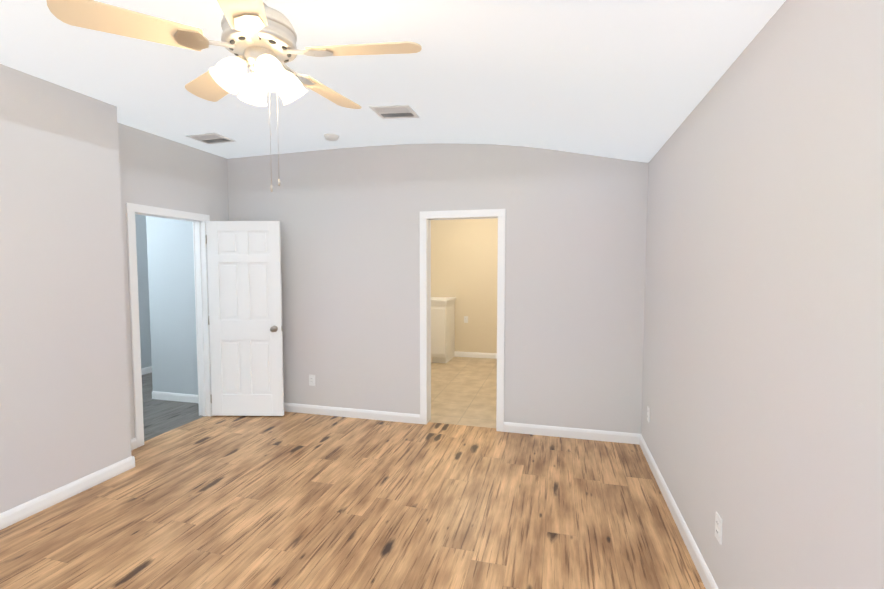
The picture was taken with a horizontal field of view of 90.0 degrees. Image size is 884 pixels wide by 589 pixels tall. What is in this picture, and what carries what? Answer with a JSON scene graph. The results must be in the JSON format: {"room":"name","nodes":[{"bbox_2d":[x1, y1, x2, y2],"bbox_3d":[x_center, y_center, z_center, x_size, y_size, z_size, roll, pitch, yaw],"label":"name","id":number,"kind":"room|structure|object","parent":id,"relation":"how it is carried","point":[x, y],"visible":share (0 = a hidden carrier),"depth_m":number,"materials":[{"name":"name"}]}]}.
{"room":"empty bedroom","nodes":[
{"label":"empty bedroom","id":0,"kind":"room"},
{"bbox_2d":[0,64,131,512],"bbox_3d":[-3.150,-0.039,1.410,0.440,3.000,4.135,1,3,15],"label":"wall","id":1,"kind":"structure","parent":0,"point":[64,405],"depth_m":2.91,"materials":[{"name":"beige paint"}]},
{"bbox_2d":[0,456,134,529],"bbox_3d":[-2.912,1.412,1.502,0.015,0.092,4.030,1,3,15],"label":"baseboard","id":2,"kind":"structure","parent":1,"relation":"attached to","point":[16,514],"depth_m":2.95,"materials":[{"name":"white wood"}]},
{"bbox_2d":[135,214,151,367],"bbox_3d":[-4.264,-0.167,7.043,0.120,2.600,7.820,1,3,15],"label":"wall","id":3,"kind":"structure","parent":0,"point":[143,286],"depth_m":6.45,"materials":[{"name":"grey"}]},
{"bbox_2d":[141,366,151,374],"bbox_3d":[-4.198,1.086,7.099,0.015,0.092,7.580,1,3,15],"label":"baseboard","id":4,"kind":"structure","parent":3,"relation":"attached to","point":[146,370],"depth_m":6.50,"materials":[{"name":"white wood"}]},
{"bbox_2d":[146,216,157,390],"bbox_3d":[-2.682,-0.213,7.825,0.120,2.600,5.500,1,3,15],"label":"wall","id":5,"kind":"structure","parent":0,"point":[153,288],"depth_m":5.18,"materials":[{"name":"grey"}]},
{"bbox_2d":[118,123,228,438],"bbox_3d":[-2.587,-0.200,4.173,0.120,3.000,1.505,1,3,15],"label":"wall","id":6,"kind":"structure","parent":0,"point":[159,171],"depth_m":4.03,"materials":[{"name":"beige paint"}]},
{"bbox_2d":[126,203,211,447],"bbox_3d":[-2.586,0.252,4.204,0.152,2.095,0.905,1,3,15],"label":"door frame","id":7,"kind":"structure","parent":6,"relation":"attached to","point":[198,220],"depth_m":4.42,"materials":[{"name":"white wood"}]},
{"bbox_2d":[205,221,283,415],"bbox_3d":[-2.030,0.259,4.566,0.756,2.015,0.171,0,3,1],"label":"door","id":8,"kind":"structure","parent":6,"relation":"in","point":[245,304],"depth_m":4.55,"materials":[{"name":"white wood"}]},
{"bbox_2d":[0,373,705,588],"bbox_3d":[-1.485,1.323,4.679,6.900,0.100,11.140,1,3,15],"label":"floor","id":9,"kind":"structure","parent":0,"point":[291,500],"depth_m":2.77,"materials":[{"name":"brown wood"}]},
{"bbox_2d":[0,0,785,161],"bbox_3d":[-1.009,-1.335,1.612,4.700,0.736,5.760,1,3,15],"label":"ceiling","id":10,"kind":"structure","parent":0,"point":[633,80],"depth_m":2.50,"materials":[{"name":"white paint"}]},
{"bbox_2d":[186,132,235,144],"bbox_3d":[-2.128,-1.436,4.076,0.310,0.010,0.270,0,3,15],"label":"ceiling vent","id":11,"kind":"object","parent":10,"relation":"in","point":[211,138],"visible":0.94,"depth_m":4.06,"materials":[{"name":"white plastic"}]},
{"bbox_2d":[46,0,421,191],"bbox_3d":[-0.700,-0.859,1.810,1.244,0.892,1.241,1,3,15],"label":"ceiling fan","id":12,"kind":"object","parent":10,"relation":"hanging from","point":[259,38],"visible":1,"depth_m":1.69,"materials":[{"name":"beige wood"}]},
{"bbox_2d":[324,133,338,140],"bbox_3d":[-1.010,-1.433,4.040,0.140,0.038,0.140,1,3,15],"label":"smoke detector","id":13,"kind":"object","parent":10,"relation":"attached to","point":[330,137],"visible":1,"depth_m":4.00,"materials":[{"name":"white plastic"}]},
{"bbox_2d":[369,105,419,118],"bbox_3d":[-0.359,-1.391,3.374,0.310,0.010,0.270,4,4,15],"label":"ceiling vent","id":14,"kind":"object","parent":10,"relation":"in","point":[394,111],"visible":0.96,"depth_m":3.35,"materials":[{"name":"white plastic"}]},
{"bbox_2d":[154,143,647,433],"bbox_3d":[-0.697,-0.220,4.516,5.340,3.000,0.120,1,3,15],"label":"wall","id":15,"kind":"structure","parent":0,"point":[575,242],"depth_m":4.31,"materials":[{"name":"beige paint"}]},
{"bbox_2d":[152,391,197,402],"bbox_3d":[-2.948,1.201,5.122,1.020,0.092,0.015,1,3,15],"label":"baseboard","id":16,"kind":"structure","parent":15,"relation":"attached to","point":[179,397],"depth_m":5.16,"materials":[{"name":"white wood"}]},
{"bbox_2d":[309,375,314,385],"bbox_3d":[-1.380,0.911,4.699,0.070,0.115,0.016,1,3,15],"label":"outlet","id":17,"kind":"object","parent":15,"relation":"attached to","point":[311,380],"visible":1,"depth_m":4.69,"materials":[{"name":"white plastic"}]},
{"bbox_2d":[284,403,419,423],"bbox_3d":[-1.277,1.227,4.683,2.195,0.092,0.015,1,3,15],"label":"baseboard","id":18,"kind":"structure","parent":15,"relation":"attached to","point":[288,407],"depth_m":4.58,"materials":[{"name":"white wood"}]},
{"bbox_2d":[420,209,505,431],"bbox_3d":[0.202,0.246,4.306,0.830,2.095,0.152,1,3,15],"label":"door frame","id":19,"kind":"structure","parent":15,"relation":"attached to","point":[426,217],"depth_m":4.27,"materials":[{"name":"white wood"}]},
{"bbox_2d":[504,422,635,443],"bbox_3d":[1.154,1.264,4.045,1.175,0.092,0.015,1,3,15],"label":"baseboard","id":20,"kind":"structure","parent":15,"relation":"attached to","point":[555,431],"depth_m":4.03,"materials":[{"name":"white wood"}]},
{"bbox_2d":[429,357,496,427],"bbox_3d":[0.379,1.240,6.099,4.020,0.100,3.440,1,3,15],"label":"floor","id":21,"kind":"structure","parent":0,"point":[463,390],"depth_m":5.52,"materials":[{"name":"beige tile"}]},
{"bbox_2d":[431,297,455,362],"bbox_3d":[-0.412,0.581,7.569,1.185,1.045,0.660,1,3,15],"label":"bathroom vanity","id":22,"kind":"object","parent":21,"relation":"on","point":[442,329],"visible":0.46,"depth_m":7.17,"materials":[{"name":"white wood"}]},
{"bbox_2d":[431,218,497,352],"bbox_3d":[0.801,-0.201,7.623,4.020,2.600,0.120,1,3,15],"label":"wall","id":23,"kind":"structure","parent":0,"point":[464,259],"depth_m":7.65,"materials":[{"name":"beige paint"}]},
{"bbox_2d":[454,351,496,358],"bbox_3d":[0.784,1.055,7.630,3.780,0.092,0.015,1,3,15],"label":"baseboard","id":24,"kind":"structure","parent":23,"relation":"attached to","point":[476,355],"depth_m":7.66,"materials":[{"name":"white wood"}]},
{"bbox_2d":[641,0,883,588],"bbox_3d":[1.109,-0.022,1.130,0.120,3.000,5.760,1,3,15],"label":"wall","id":25,"kind":"structure","parent":0,"point":[762,431],"depth_m":1.50,"materials":[{"name":"beige paint"}]},
{"bbox_2d":[647,406,649,421],"bbox_3d":[1.676,0.971,3.587,0.016,0.115,0.070,1,3,15],"label":"outlet","id":26,"kind":"object","parent":25,"relation":"attached to","point":[648,412],"visible":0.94,"depth_m":3.57,"materials":[{"name":"white plastic"}]},
{"bbox_2d":[636,433,718,588],"bbox_3d":[1.045,1.428,1.232,0.015,0.092,5.520,1,3,15],"label":"baseboard","id":27,"kind":"structure","parent":25,"relation":"attached to","point":[700,564],"depth_m":2.58,"materials":[{"name":"white wood"}]},
{"bbox_2d":[715,512,721,544],"bbox_3d":[1.262,1.063,2.013,0.016,0.115,0.070,1,3,15],"label":"outlet","id":28,"kind":"object","parent":25,"relation":"attached to","point":[718,527],"visible":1,"depth_m":2.00,"materials":[{"name":"white plastic"}]}
]}

